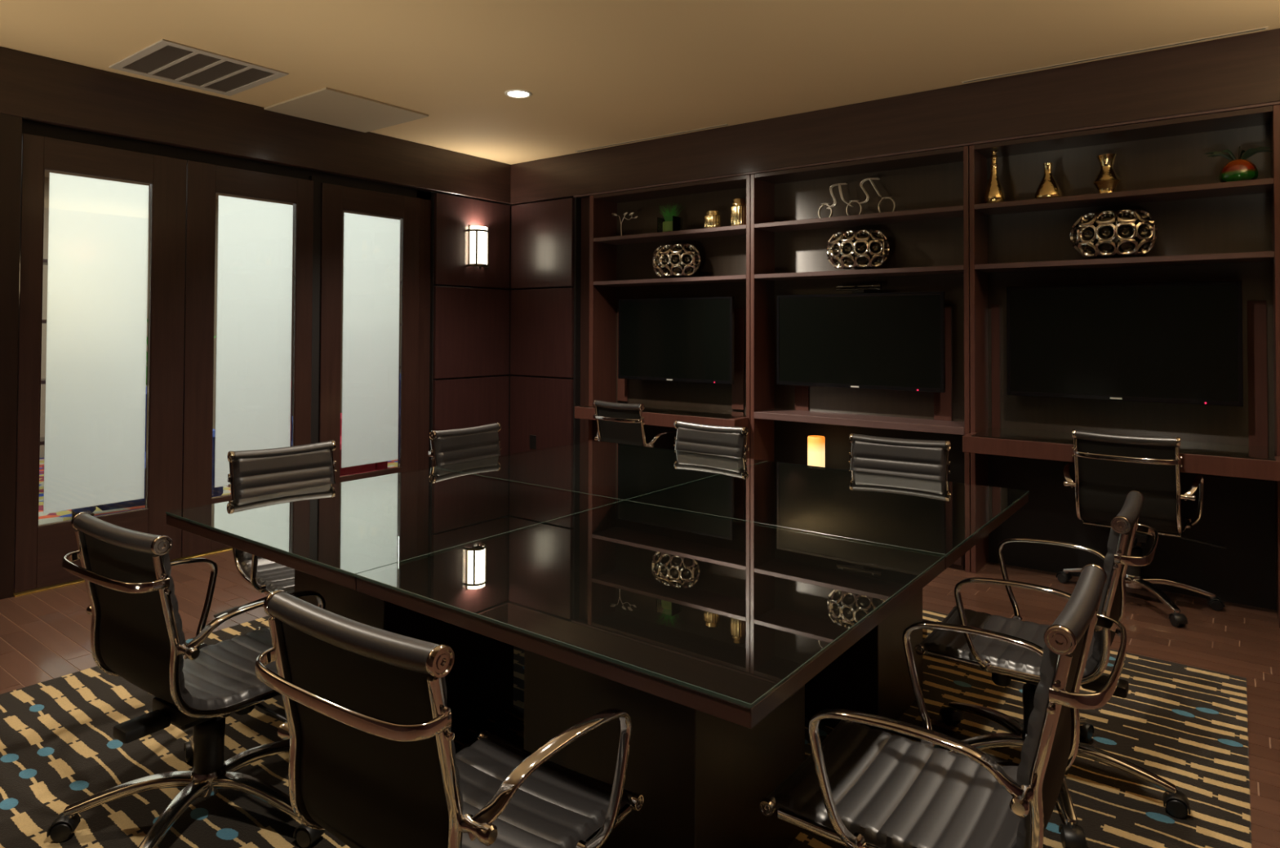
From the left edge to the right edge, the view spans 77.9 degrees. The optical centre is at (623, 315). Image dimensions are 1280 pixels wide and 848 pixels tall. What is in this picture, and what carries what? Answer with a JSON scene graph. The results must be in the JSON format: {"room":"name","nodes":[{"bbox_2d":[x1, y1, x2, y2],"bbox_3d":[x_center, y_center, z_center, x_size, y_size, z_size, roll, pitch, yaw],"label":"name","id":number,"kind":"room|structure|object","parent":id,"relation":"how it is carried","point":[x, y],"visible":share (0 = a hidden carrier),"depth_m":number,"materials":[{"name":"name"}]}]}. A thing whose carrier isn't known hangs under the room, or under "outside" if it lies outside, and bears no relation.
{"room":"conference room","nodes":[
{"label":"conference room","id":0,"kind":"room"},
{"bbox_2d":[40,177,343,457],"bbox_3d":[-6.193,-0.005,8.272,0.100,3.000,9.000,-1,-1,38],"label":"window frame","id":1,"kind":"structure","parent":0,"point":[46,179],"depth_m":8.35,"materials":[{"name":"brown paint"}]},
{"bbox_2d":[38,457,397,524],"bbox_3d":[-4.229,1.506,6.720,4.880,0.056,9.000,-1,-1,38],"label":"floor","id":2,"kind":"structure","parent":0,"point":[43,518],"depth_m":5.92,"materials":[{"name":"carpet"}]},
{"bbox_2d":[40,258,48,444],"bbox_3d":[-5.123,0.413,6.298,0.300,2.103,1.640,-1,-1,38],"label":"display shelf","id":3,"kind":"object","parent":2,"relation":"on","point":[45,260],"visible":0.02,"depth_m":6.52,"materials":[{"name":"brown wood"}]},
{"bbox_2d":[71,386,222,518],"bbox_3d":[-3.484,1.000,5.726,0.900,0.924,0.760,1,-1,-42],"label":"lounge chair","id":4,"kind":"object","parent":2,"relation":"on","point":[216,491],"visible":0.07,"depth_m":5.42,"materials":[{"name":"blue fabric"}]},
{"bbox_2d":[289,381,387,475],"bbox_3d":[-2.535,1.019,6.545,0.760,0.924,0.900,0,-1,28],"label":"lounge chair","id":5,"kind":"object","parent":2,"relation":"on","point":[380,465],"visible":0.02,"depth_m":6.53,"materials":[{"name":"brown wood"}]},
{"bbox_2d":[0,113,511,599],"bbox_3d":[-2.819,0.074,4.498,0.172,2.826,6.560,-1,-1,38],"label":"wall","id":6,"kind":"structure","parent":0,"point":[464,329],"depth_m":6.14,"materials":[{"name":"brown wood"}]},
{"bbox_2d":[13,133,186,593],"bbox_3d":[-2.864,0.247,4.371,0.050,2.350,0.803,-1,-1,38],"label":"door","id":7,"kind":"structure","parent":6,"relation":"in","point":[98,229],"depth_m":4.34,"materials":[{"name":"brown wood"}]},
{"bbox_2d":[181,160,313,557],"bbox_3d":[-2.367,0.261,5.014,0.050,2.350,0.812,-1,-1,38],"label":"door","id":8,"kind":"structure","parent":6,"relation":"in","point":[258,352],"depth_m":4.98,"materials":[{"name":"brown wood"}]},
{"bbox_2d":[0,46,511,204],"bbox_3d":[-2.925,-1.174,4.380,0.172,0.335,6.200,-1,-1,38],"label":"trim","id":9,"kind":"structure","parent":6,"relation":"attached to","point":[35,88],"depth_m":4.84,"materials":[{"name":"brown wood"}]},
{"bbox_2d":[318,182,419,483],"bbox_3d":[-1.834,0.277,5.722,0.050,2.350,0.812,-1,-1,38],"label":"door","id":10,"kind":"structure","parent":6,"relation":"in","point":[380,285],"depth_m":5.72,"materials":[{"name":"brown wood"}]},
{"bbox_2d":[466,224,488,268],"bbox_3d":[-1.168,-0.550,6.427,0.116,0.352,0.194,-1,-1,38],"label":"wall sconce","id":11,"kind":"object","parent":6,"relation":"attached to","point":[478,236],"visible":1,"depth_m":6.37,"materials":[{"name":"white glass"}]},
{"bbox_2d":[44,169,508,219],"bbox_3d":[-4.233,-1.526,6.790,4.840,0.100,9.000,-1,-1,38],"label":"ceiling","id":12,"kind":"structure","parent":0,"point":[46,171],"depth_m":9.07,"materials":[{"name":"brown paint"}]},
{"bbox_2d":[509,197,589,453],"bbox_3d":[1.459,0.103,5.169,6.400,2.826,0.465,-1,-1,38],"label":"wall","id":13,"kind":"structure","parent":0,"point":[549,346],"depth_m":6.48,"materials":[{"name":"brown wood"}]},
{"bbox_2d":[529,435,536,449],"bbox_3d":[-0.754,1.054,6.568,0.072,0.116,0.006,-1,-1,38],"label":"wall outlet","id":14,"kind":"object","parent":13,"relation":"attached to","point":[532,437],"visible":1,"depth_m":6.56,"materials":[{"name":"black plastic"}]},
{"bbox_2d":[505,28,1279,205],"bbox_3d":[1.536,-1.135,5.082,6.150,0.351,0.392,-1,-1,38],"label":"trim","id":15,"kind":"structure","parent":13,"relation":"attached to","point":[1241,72],"depth_m":4.56,"materials":[{"name":"brown wood"}]},
{"bbox_2d":[0,0,1279,164],"bbox_3d":[-0.418,-1.413,2.763,6.400,0.100,6.700,-1,-1,38],"label":"ceiling","id":16,"kind":"structure","parent":0,"point":[597,73],"depth_m":3.94,"materials":[{"name":"brown paint"}]},
{"bbox_2d":[108,39,288,96],"bbox_3d":[-2.318,-1.337,4.325,0.670,0.008,0.650,-1,-1,38],"label":"ceiling vent","id":17,"kind":"object","parent":16,"relation":"in","point":[164,60],"visible":1,"depth_m":4.30,"materials":[{"name":"white metal"}]},
{"bbox_2d":[264,87,428,133],"bbox_3d":[-1.793,-1.316,5.132,0.710,0.013,0.744,-1,-1,38],"label":"access panel","id":18,"kind":"object","parent":16,"relation":"attached to","point":[326,105],"visible":1,"depth_m":5.07,"materials":[{"name":"beige paint"}]},
{"bbox_2d":[504,88,532,97],"bbox_3d":[-0.632,-1.323,4.734,0.164,0.006,0.164,-1,-1,38],"label":"recessed light","id":19,"kind":"object","parent":16,"relation":"in","point":[516,93],"visible":1,"depth_m":4.72,"materials":[{"name":"white"}]},
{"bbox_2d":[574,124,728,151],"bbox_3d":[0.170,-1.301,5.843,1.380,0.004,0.034,-1,-1,38],"label":"ceiling vent","id":20,"kind":"object","parent":16,"relation":"in","point":[722,125],"visible":1,"depth_m":5.79,"materials":[{"name":"black"}]},
{"bbox_2d":[960,26,1268,84],"bbox_3d":[2.452,-1.325,4.079,1.350,0.004,0.034,-1,-1,38],"label":"ceiling vent","id":21,"kind":"object","parent":16,"relation":"in","point":[1267,27],"visible":1,"depth_m":4.01,"materials":[{"name":"black"}]},
{"bbox_2d":[0,550,1279,847],"bbox_3d":[-0.361,1.440,2.567,6.120,0.060,6.560,-1,-1,38],"label":"floor","id":22,"kind":"structure","parent":0,"point":[45,635],"depth_m":3.63,"materials":[{"name":"brown wood"}]},
{"bbox_2d":[0,608,1251,847],"bbox_3d":[-0.205,1.409,2.663,3.650,0.006,3.940,-1,-1,38],"label":"striped rug","id":23,"kind":"object","parent":22,"relation":"on","point":[1186,726],"visible":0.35,"depth_m":2.53,"materials":[{"name":"carpet"}]},
{"bbox_2d":[46,511,325,847],"bbox_3d":[-1.134,0.965,2.222,0.734,0.857,0.711,-1,-1,34],"label":"office chair","id":24,"kind":"object","parent":23,"relation":"on","point":[137,636],"visible":0.81,"depth_m":2.08,"materials":[{"name":"black leather"}]},
{"bbox_2d":[213,440,336,629],"bbox_3d":[-1.284,0.980,3.176,0.724,0.859,0.723,-1,-1,43],"label":"office chair","id":25,"kind":"object","parent":23,"relation":"on","point":[252,473],"visible":0.24,"depth_m":3.24,"materials":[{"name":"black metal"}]},
{"bbox_2d":[254,589,644,847],"bbox_3d":[-0.324,0.940,1.471,0.748,0.882,0.713,-1,-1,35],"label":"office chair","id":26,"kind":"object","parent":23,"relation":"on","point":[374,762],"visible":1,"depth_m":1.33,"materials":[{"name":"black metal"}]},
{"bbox_2d":[428,422,501,466],"bbox_3d":[-0.635,0.996,3.878,0.698,0.860,0.742,-1,-1,37],"label":"office chair","id":27,"kind":"object","parent":23,"relation":"on","point":[468,444],"visible":0.2,"depth_m":3.97,"materials":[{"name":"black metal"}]},
{"bbox_2d":[165,440,1029,847],"bbox_3d":[0.013,1.043,2.871,2.226,0.736,2.236,-1,-1,38],"label":"conference table","id":28,"kind":"object","parent":23,"relation":"on","point":[722,604],"visible":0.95,"depth_m":2.15,"materials":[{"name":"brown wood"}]},
{"bbox_2d":[673,420,748,457],"bbox_3d":[0.302,0.999,3.980,0.735,0.865,0.709,-1,-1,41],"label":"office chair","id":29,"kind":"object","parent":23,"relation":"on","point":[726,441],"visible":0.16,"depth_m":4.11,"materials":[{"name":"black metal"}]},
{"bbox_2d":[848,433,951,630],"bbox_3d":[1.137,0.990,3.446,0.747,0.868,0.710,-1,-1,34],"label":"office chair","id":30,"kind":"object","parent":23,"relation":"on","point":[911,458],"visible":0.16,"depth_m":3.60,"materials":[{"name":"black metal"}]},
{"bbox_2d":[759,563,1126,847],"bbox_3d":[0.638,0.951,1.616,0.718,0.874,0.728,-1,-1,37],"label":"office chair","id":31,"kind":"object","parent":23,"relation":"on","point":[863,786],"visible":1,"depth_m":1.53,"materials":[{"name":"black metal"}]},
{"bbox_2d":[914,490,1190,847],"bbox_3d":[1.283,0.974,2.409,0.714,0.862,0.732,-1,-1,37],"label":"office chair","id":32,"kind":"object","parent":23,"relation":"on","point":[1006,661],"visible":0.74,"depth_m":2.32,"materials":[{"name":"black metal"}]},
{"bbox_2d":[592,400,676,447],"bbox_3d":[0.122,1.040,5.708,0.753,0.857,0.732,-1,-1,42],"label":"office chair","id":33,"kind":"object","parent":22,"relation":"on","point":[616,423],"visible":0.28,"depth_m":5.52,"materials":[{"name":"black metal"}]},
{"bbox_2d":[588,174,750,458],"bbox_3d":[0.393,0.265,5.920,1.423,2.422,0.345,-1,-1,38],"label":"shelving unit","id":34,"kind":"object","parent":22,"relation":"on","point":[621,267],"visible":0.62,"depth_m":6.08,"materials":[{"name":"red wood"}]},
{"bbox_2d":[574,401,748,428],"bbox_3d":[0.323,0.739,5.812,1.395,0.095,0.484,-1,-1,38],"label":"desk","id":35,"kind":"object","parent":34,"relation":"attached to","point":[663,415],"visible":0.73,"depth_m":5.56,"materials":[{"name":"red wood"}]},
{"bbox_2d":[593,275,746,287],"bbox_3d":[0.386,-0.252,5.908,1.355,0.028,0.300,-1,-1,38],"label":"shelf","id":36,"kind":"object","parent":34,"relation":"attached to","point":[720,280],"depth_m":5.89,"materials":[{"name":"brown wood"}]},
{"bbox_2d":[593,224,746,244],"bbox_3d":[0.388,-0.593,5.915,1.355,0.028,0.300,-1,-1,38],"label":"shelf","id":37,"kind":"object","parent":34,"relation":"attached to","point":[735,232],"depth_m":5.89,"materials":[{"name":"brown wood"}]},
{"bbox_2d":[657,205,685,232],"bbox_3d":[0.348,-0.718,5.907,0.180,0.220,0.214,1,-1,-34],"label":"potted grass","id":38,"kind":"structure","parent":34,"relation":"on","point":[671,222],"depth_m":5.88,"materials":[{"name":"green plant"}]},
{"bbox_2d":[657,215,683,232],"bbox_3d":[0.348,-0.668,5.909,0.140,0.120,0.140,-1,-1,38],"label":"glass pot","id":39,"kind":"object","parent":38,"relation":"attached to","point":[670,223],"depth_m":5.88,"materials":[{"name":"green glass"}]},
{"bbox_2d":[617,296,733,384],"bbox_3d":[0.406,0.185,5.977,1.025,0.623,0.152,-1,-1,38],"label":"television","id":40,"kind":"object","parent":34,"relation":"attached to","point":[677,340],"visible":1,"depth_m":5.89,"materials":[{"name":"black"}]},
{"bbox_2d":[652,244,700,277],"bbox_3d":[0.385,-0.404,5.894,0.390,0.232,0.261,-1,-1,38],"label":"decorative sculpture","id":41,"kind":"object","parent":34,"relation":"on","point":[675,260],"visible":1,"depth_m":5.80,"materials":[{"name":"silver metal"}]},
{"bbox_2d":[653,244,663,255],"bbox_3d":[0.268,-0.477,5.906,0.036,0.089,0.089,45,-16,-15],"label":"ring","id":42,"kind":"object","parent":41,"relation":"on","point":[657,252],"depth_m":5.89,"materials":[{"name":"metal"}]},
{"bbox_2d":[660,253,670,266],"bbox_3d":[0.309,-0.405,5.822,0.086,0.086,0.035,-1,-1,42],"label":"ring","id":43,"kind":"object","parent":41,"relation":"on","point":[664,258],"depth_m":5.83,"materials":[{"name":"metal"}]},
{"bbox_2d":[669,253,680,265],"bbox_3d":[0.378,-0.406,5.776,0.086,0.086,0.035,0,-1,24],"label":"ring","id":44,"kind":"object","parent":41,"relation":"on","point":[674,258],"depth_m":5.78,"materials":[{"name":"metal"}]},
{"bbox_2d":[670,244,683,253],"bbox_3d":[0.392,-0.479,5.790,0.089,0.089,0.036,0,-43,21],"label":"ring","id":45,"kind":"object","parent":41,"relation":"on","point":[676,248],"depth_m":5.80,"materials":[{"name":"metal"}]},
{"bbox_2d":[682,244,695,253],"bbox_3d":[0.474,-0.479,5.783,0.089,0.089,0.036,1,-43,-17],"label":"ring","id":46,"kind":"object","parent":41,"relation":"on","point":[686,248],"depth_m":5.79,"materials":[{"name":"metal"}]},
{"bbox_2d":[693,253,700,266],"bbox_3d":[0.525,-0.405,5.785,0.035,0.086,0.086,-1,-1,38],"label":"ring","id":47,"kind":"object","parent":41,"relation":"on","point":[696,257],"depth_m":5.80,"materials":[{"name":"metal"}]},
{"bbox_2d":[704,210,720,228],"bbox_3d":[0.640,-0.678,5.684,0.118,0.135,0.116,-1,-1,38],"label":"jar","id":48,"kind":"object","parent":34,"relation":"on","point":[712,218],"visible":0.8,"depth_m":5.64,"materials":[{"name":"gold metal"}]},
{"bbox_2d":[731,198,746,226],"bbox_3d":[0.809,-0.713,5.553,0.114,0.200,0.112,-1,-1,38],"label":"jar","id":49,"kind":"object","parent":34,"relation":"on","point":[739,205],"visible":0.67,"depth_m":5.51,"materials":[{"name":"gold metal"}]},
{"bbox_2d":[750,146,971,572],"bbox_3d":[1.512,0.253,5.054,1.397,2.422,0.347,-1,-1,38],"label":"shelving unit","id":50,"kind":"object","parent":22,"relation":"on","point":[927,232],"visible":0.56,"depth_m":5.13,"materials":[{"name":"red wood"}]},
{"bbox_2d":[817,177,895,217],"bbox_3d":[1.486,-0.743,5.068,0.506,0.248,0.041,-1,-1,38],"label":"wire sculpture","id":51,"kind":"object","parent":50,"relation":"on","point":[863,181],"visible":0.95,"depth_m":5.07,"materials":[{"name":"silver metal"}]},
{"bbox_2d":[826,229,888,269],"bbox_3d":[1.484,-0.416,5.044,0.390,0.232,0.261,-1,-1,38],"label":"sculpture","id":52,"kind":"object","parent":50,"relation":"on","point":[860,249],"visible":1,"depth_m":4.95,"materials":[{"name":"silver metal"}]},
{"bbox_2d":[830,242,840,257],"bbox_3d":[1.356,-0.416,5.036,0.035,0.086,0.086,1,-1,-29],"label":"ring","id":53,"kind":"object","parent":52,"relation":"on","point":[835,247],"depth_m":5.05,"materials":[{"name":"metal"}]},
{"bbox_2d":[829,256,844,268],"bbox_3d":[1.367,-0.343,5.053,0.036,0.089,0.089,-44,14,-17],"label":"ring","id":54,"kind":"object","parent":52,"relation":"on","point":[837,262],"depth_m":5.06,"materials":[{"name":"metal"}]},
{"bbox_2d":[840,230,855,242],"bbox_3d":[1.417,-0.490,4.987,0.089,0.089,0.036,-1,-43,43],"label":"ring","id":55,"kind":"object","parent":52,"relation":"on","point":[847,236],"depth_m":4.99,"materials":[{"name":"metal"}]},
{"bbox_2d":[840,254,855,267],"bbox_3d":[1.417,-0.344,4.984,0.089,0.089,0.036,-1,41,43],"label":"ring","id":56,"kind":"object","parent":52,"relation":"on","point":[846,260],"depth_m":4.99,"materials":[{"name":"metal"}]},
{"bbox_2d":[854,230,870,240],"bbox_3d":[1.492,-0.491,4.940,0.089,0.089,0.036,0,-43,21],"label":"ring","id":57,"kind":"object","parent":52,"relation":"on","point":[860,235],"depth_m":4.94,"materials":[{"name":"metal"}]},
{"bbox_2d":[882,240,888,255],"bbox_3d":[1.625,-0.417,4.935,0.035,0.086,0.086,-1,-1,38],"label":"ring","id":58,"kind":"object","parent":52,"relation":"on","point":[885,243],"depth_m":4.93,"materials":[{"name":"metal"}]},
{"bbox_2d":[754,205,963,232],"bbox_3d":[1.503,-0.606,5.053,1.342,0.028,0.300,-1,-1,38],"label":"shelf","id":59,"kind":"object","parent":50,"relation":"attached to","point":[948,214],"depth_m":5.01,"materials":[{"name":"brown wood"}]},
{"bbox_2d":[754,265,964,280],"bbox_3d":[1.501,-0.264,5.046,1.342,0.028,0.300,-1,-1,38],"label":"shelf","id":60,"kind":"object","parent":50,"relation":"attached to","point":[947,271],"depth_m":4.99,"materials":[{"name":"brown wood"}]},
{"bbox_2d":[754,408,964,435],"bbox_3d":[1.497,0.670,5.027,1.342,0.044,0.302,-1,-1,38],"label":"shelf","id":61,"kind":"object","parent":50,"relation":"on","point":[957,428],"depth_m":4.91,"materials":[{"name":"brown wood"}]},
{"bbox_2d":[777,291,945,392],"bbox_3d":[1.521,0.166,5.115,1.097,0.607,0.152,-1,-1,38],"label":"television","id":62,"kind":"object","parent":50,"relation":"attached to","point":[889,340],"visible":1,"depth_m":5.03,"materials":[{"name":"black"}]},
{"bbox_2d":[835,284,881,293],"bbox_3d":[1.502,-0.168,5.065,0.290,0.056,0.037,-1,-1,38],"label":"bar","id":63,"kind":"object","parent":62,"relation":"on","point":[860,288],"visible":1,"depth_m":5.05,"materials":[{"name":"black"}]},
{"bbox_2d":[948,554,964,569],"bbox_3d":[1.492,1.253,5.016,1.320,0.420,0.294,-1,-1,38],"label":"base cabinet","id":64,"kind":"object","parent":22,"relation":"on","point":[959,564],"visible":0.09,"depth_m":4.51,"materials":[{"name":"brown wood"}]},
{"bbox_2d":[968,104,1279,628],"bbox_3d":[2.619,0.241,4.199,1.390,2.422,0.345,-1,-1,38],"label":"shelving unit","id":65,"kind":"object","parent":22,"relation":"on","point":[1209,229],"visible":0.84,"depth_m":4.18,"materials":[{"name":"red wood"}]},
{"bbox_2d":[983,151,1004,203],"bbox_3d":[2.116,-0.781,4.519,0.108,0.308,0.108,-1,-1,38],"label":"vase","id":66,"kind":"object","parent":65,"relation":"on","point":[994,193],"visible":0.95,"depth_m":4.49,"materials":[{"name":"gold metal"}]},
{"bbox_2d":[1035,162,1062,199],"bbox_3d":[2.343,-0.733,4.367,0.133,0.208,0.133,-1,-1,38],"label":"vase","id":67,"kind":"object","parent":65,"relation":"on","point":[1048,187],"visible":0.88,"depth_m":4.33,"materials":[{"name":"gold metal"}]},
{"bbox_2d":[1093,153,1120,193],"bbox_3d":[2.563,-0.739,4.197,0.128,0.215,0.128,-1,-1,38],"label":"vase","id":68,"kind":"object","parent":65,"relation":"on","point":[1107,180],"visible":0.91,"depth_m":4.17,"materials":[{"name":"gold metal"}]},
{"bbox_2d":[1070,209,1157,257],"bbox_3d":[2.588,-0.428,4.191,0.390,0.232,0.261,-1,-1,38],"label":"decorative sculpture","id":69,"kind":"object","parent":65,"relation":"on","point":[1123,233],"visible":1,"depth_m":4.10,"materials":[{"name":"silver metal"}]},
{"bbox_2d":[1070,226,1079,244],"bbox_3d":[2.440,-0.427,4.259,0.035,0.086,0.086,0,-1,5],"label":"ring","id":70,"kind":"object","parent":69,"relation":"on","point":[1075,232],"depth_m":4.28,"materials":[{"name":"metal"}]},
{"bbox_2d":[1096,223,1115,240],"bbox_3d":[2.512,-0.429,4.119,0.086,0.086,0.035,-1,-1,42],"label":"ring","id":71,"kind":"object","parent":69,"relation":"on","point":[1104,232],"depth_m":4.12,"materials":[{"name":"metal"}]},
{"bbox_2d":[1095,240,1116,255],"bbox_3d":[2.520,-0.356,4.131,0.089,0.089,0.036,-1,41,43],"label":"ring","id":72,"kind":"object","parent":69,"relation":"on","point":[1103,247],"depth_m":4.13,"materials":[{"name":"metal"}]},
{"bbox_2d":[1115,222,1135,239],"bbox_3d":[2.582,-0.430,4.073,0.086,0.086,0.035,0,-1,24],"label":"ring","id":73,"kind":"object","parent":69,"relation":"on","point":[1124,231],"depth_m":4.07,"materials":[{"name":"metal"}]},
{"bbox_2d":[1115,239,1137,254],"bbox_3d":[2.595,-0.356,4.084,0.089,0.089,0.036,0,41,21],"label":"ring","id":74,"kind":"object","parent":69,"relation":"on","point":[1123,246],"depth_m":4.09,"materials":[{"name":"metal"}]},
{"bbox_2d":[1135,222,1153,239],"bbox_3d":[2.662,-0.430,4.054,0.086,0.086,0.035,0,-1,0],"label":"ring","id":75,"kind":"object","parent":69,"relation":"on","point":[1144,230],"depth_m":4.05,"materials":[{"name":"metal"}]},
{"bbox_2d":[1134,239,1155,254],"bbox_3d":[2.676,-0.356,4.077,0.089,0.089,0.036,1,41,-17],"label":"ring","id":76,"kind":"object","parent":69,"relation":"on","point":[1142,246],"depth_m":4.07,"materials":[{"name":"metal"}]},
{"bbox_2d":[1152,222,1157,240],"bbox_3d":[2.728,-0.429,4.082,0.035,0.086,0.086,-1,-1,38],"label":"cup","id":77,"kind":"object","parent":69,"relation":"on","point":[1154,225],"depth_m":4.04,"materials":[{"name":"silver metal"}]},
{"bbox_2d":[962,426,1279,481],"bbox_3d":[2.541,0.700,4.097,1.368,0.095,0.484,-1,-1,38],"label":"desk","id":78,"kind":"object","parent":65,"relation":"attached to","point":[1251,462],"visible":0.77,"depth_m":3.96,"materials":[{"name":"red wood"}]},
{"bbox_2d":[973,177,1273,215],"bbox_3d":[2.599,-0.617,4.205,1.314,0.028,0.300,-1,-1,38],"label":"shelf","id":79,"kind":"object","parent":65,"relation":"attached to","point":[1260,188],"depth_m":4.14,"materials":[{"name":"brown wood"}]},
{"bbox_2d":[974,251,1274,272],"bbox_3d":[2.598,-0.276,4.198,1.314,0.028,0.300,-1,-1,38],"label":"shelf","id":80,"kind":"object","parent":65,"relation":"attached to","point":[1259,259],"depth_m":4.12,"materials":[{"name":"brown wood"}]},
{"bbox_2d":[1006,280,1243,406],"bbox_3d":[2.647,0.144,4.245,1.060,0.617,0.152,-1,-1,38],"label":"television","id":81,"kind":"object","parent":65,"relation":"attached to","point":[1181,343],"visible":1,"depth_m":4.15,"materials":[{"name":"black"}]},
{"bbox_2d":[1204,146,1272,182],"bbox_3d":[2.997,-0.725,3.861,0.270,0.176,0.152,-1,-1,38],"label":"potted plant","id":82,"kind":"object","parent":65,"relation":"on","point":[1240,169],"visible":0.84,"depth_m":3.82,"materials":[{"name":"green plant"}]},
{"bbox_2d":[1055,429,1226,626],"bbox_3d":[2.602,1.012,4.033,0.743,0.869,0.701,-1,-1,40],"label":"office chair","id":83,"kind":"object","parent":22,"relation":"on","point":[1108,466],"visible":0.84,"depth_m":3.86,"materials":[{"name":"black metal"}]},
{"bbox_2d":[653,266,664,276],"bbox_3d":[0.268,-0.331,5.903,0.036,0.089,0.089,-44,14,-17],"label":"ring","id":84,"kind":"object","parent":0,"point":[660,272],"depth_m":5.90,"materials":[{"name":"metal"}]},
{"bbox_2d":[659,244,671,254],"bbox_3d":[0.318,-0.478,5.837,0.089,0.089,0.036,-1,-43,43],"label":"ring","id":85,"kind":"object","parent":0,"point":[667,249],"depth_m":5.84,"materials":[{"name":"metal"}]},
{"bbox_2d":[659,265,672,275],"bbox_3d":[0.317,-0.332,5.834,0.089,0.089,0.036,-1,41,43],"label":"ring","id":86,"kind":"object","parent":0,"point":[665,270],"depth_m":5.84,"materials":[{"name":"metal"}]},
{"bbox_2d":[670,265,683,275],"bbox_3d":[0.392,-0.332,5.787,0.089,0.089,0.036,0,41,21],"label":"ring","id":87,"kind":"object","parent":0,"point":[675,270],"depth_m":5.80,"materials":[{"name":"metal"}]},
{"bbox_2d":[680,253,693,265],"bbox_3d":[0.459,-0.406,5.757,0.086,0.086,0.035,0,-1,0],"label":"ring","id":88,"kind":"object","parent":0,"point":[686,259],"depth_m":5.75,"materials":[{"name":"metal"}]},
{"bbox_2d":[682,265,695,275],"bbox_3d":[0.473,-0.332,5.780,0.089,0.089,0.036,1,41,-17],"label":"ring","id":89,"kind":"object","parent":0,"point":[687,270],"depth_m":5.79,"materials":[{"name":"metal"}]},
{"bbox_2d":[807,435,825,467],"bbox_3d":[1.253,0.917,5.149,0.110,0.254,0.110,-1,-1,38],"label":"pillar candle","id":90,"kind":"object","parent":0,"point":[815,444],"visible":0.66,"depth_m":5.10,"materials":[{"name":"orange wax"}]},
{"bbox_2d":[829,231,844,243],"bbox_3d":[1.368,-0.489,5.056,0.036,0.089,0.089,45,-16,-15],"label":"ring","id":91,"kind":"object","parent":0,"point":[837,237],"depth_m":5.05,"materials":[{"name":"metal"}]},
{"bbox_2d":[840,241,853,255],"bbox_3d":[1.409,-0.417,4.972,0.086,0.086,0.035,-1,-1,42],"label":"ring","id":92,"kind":"object","parent":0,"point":[846,247],"depth_m":4.98,"materials":[{"name":"metal"}]},
{"bbox_2d":[853,240,868,254],"bbox_3d":[1.478,-0.418,4.926,0.086,0.086,0.035,0,-1,24],"label":"ring","id":93,"kind":"object","parent":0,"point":[860,247],"depth_m":4.93,"materials":[{"name":"metal"}]},
{"bbox_2d":[868,240,882,254],"bbox_3d":[1.558,-0.418,4.907,0.086,0.086,0.035,0,-1,0],"label":"ring","id":94,"kind":"object","parent":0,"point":[875,247],"depth_m":4.90,"materials":[{"name":"metal"}]},
{"bbox_2d":[869,229,884,240],"bbox_3d":[1.573,-0.491,4.933,0.089,0.089,0.036,1,-43,-17],"label":"ring","id":95,"kind":"object","parent":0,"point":[874,235],"depth_m":4.93,"materials":[{"name":"metal"}]},
{"bbox_2d":[1071,213,1084,227],"bbox_3d":[2.475,-0.500,4.280,0.089,0.089,0.036,2,40,-52],"label":"ring","id":96,"kind":"object","parent":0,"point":[1082,219],"depth_m":4.24,"materials":[{"name":"metal"}]},
{"bbox_2d":[1077,212,1097,226],"bbox_3d":[2.471,-0.501,4.202,0.036,0.089,0.089,45,-16,-15],"label":"ring","id":97,"kind":"object","parent":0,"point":[1090,220],"depth_m":4.20,"materials":[{"name":"metal"}]},
{"bbox_2d":[1079,225,1096,242],"bbox_3d":[2.460,-0.428,4.183,0.035,0.086,0.086,1,-1,-29],"label":"ring","id":98,"kind":"object","parent":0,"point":[1087,233],"depth_m":4.19,"materials":[{"name":"metal"}]},
{"bbox_2d":[1077,241,1097,257],"bbox_3d":[2.471,-0.355,4.200,0.036,0.089,0.089,-44,14,-17],"label":"ring","id":99,"kind":"object","parent":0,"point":[1086,249],"depth_m":4.21,"materials":[{"name":"metal"}]},
{"bbox_2d":[1095,210,1115,224],"bbox_3d":[2.521,-0.502,4.133,0.089,0.089,0.036,-1,-43,43],"label":"ring","id":100,"kind":"object","parent":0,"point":[1102,217],"depth_m":4.14,"materials":[{"name":"metal"}]},
{"bbox_2d":[1115,209,1137,222],"bbox_3d":[2.595,-0.503,4.087,0.089,0.089,0.036,0,-43,21],"label":"ring","id":101,"kind":"object","parent":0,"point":[1123,215],"depth_m":4.09,"materials":[{"name":"metal"}]},
{"bbox_2d":[1134,209,1155,222],"bbox_3d":[2.677,-0.503,4.080,0.089,0.089,0.036,1,-43,-17],"label":"ring","id":102,"kind":"object","parent":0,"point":[1141,215],"depth_m":4.07,"materials":[{"name":"metal"}]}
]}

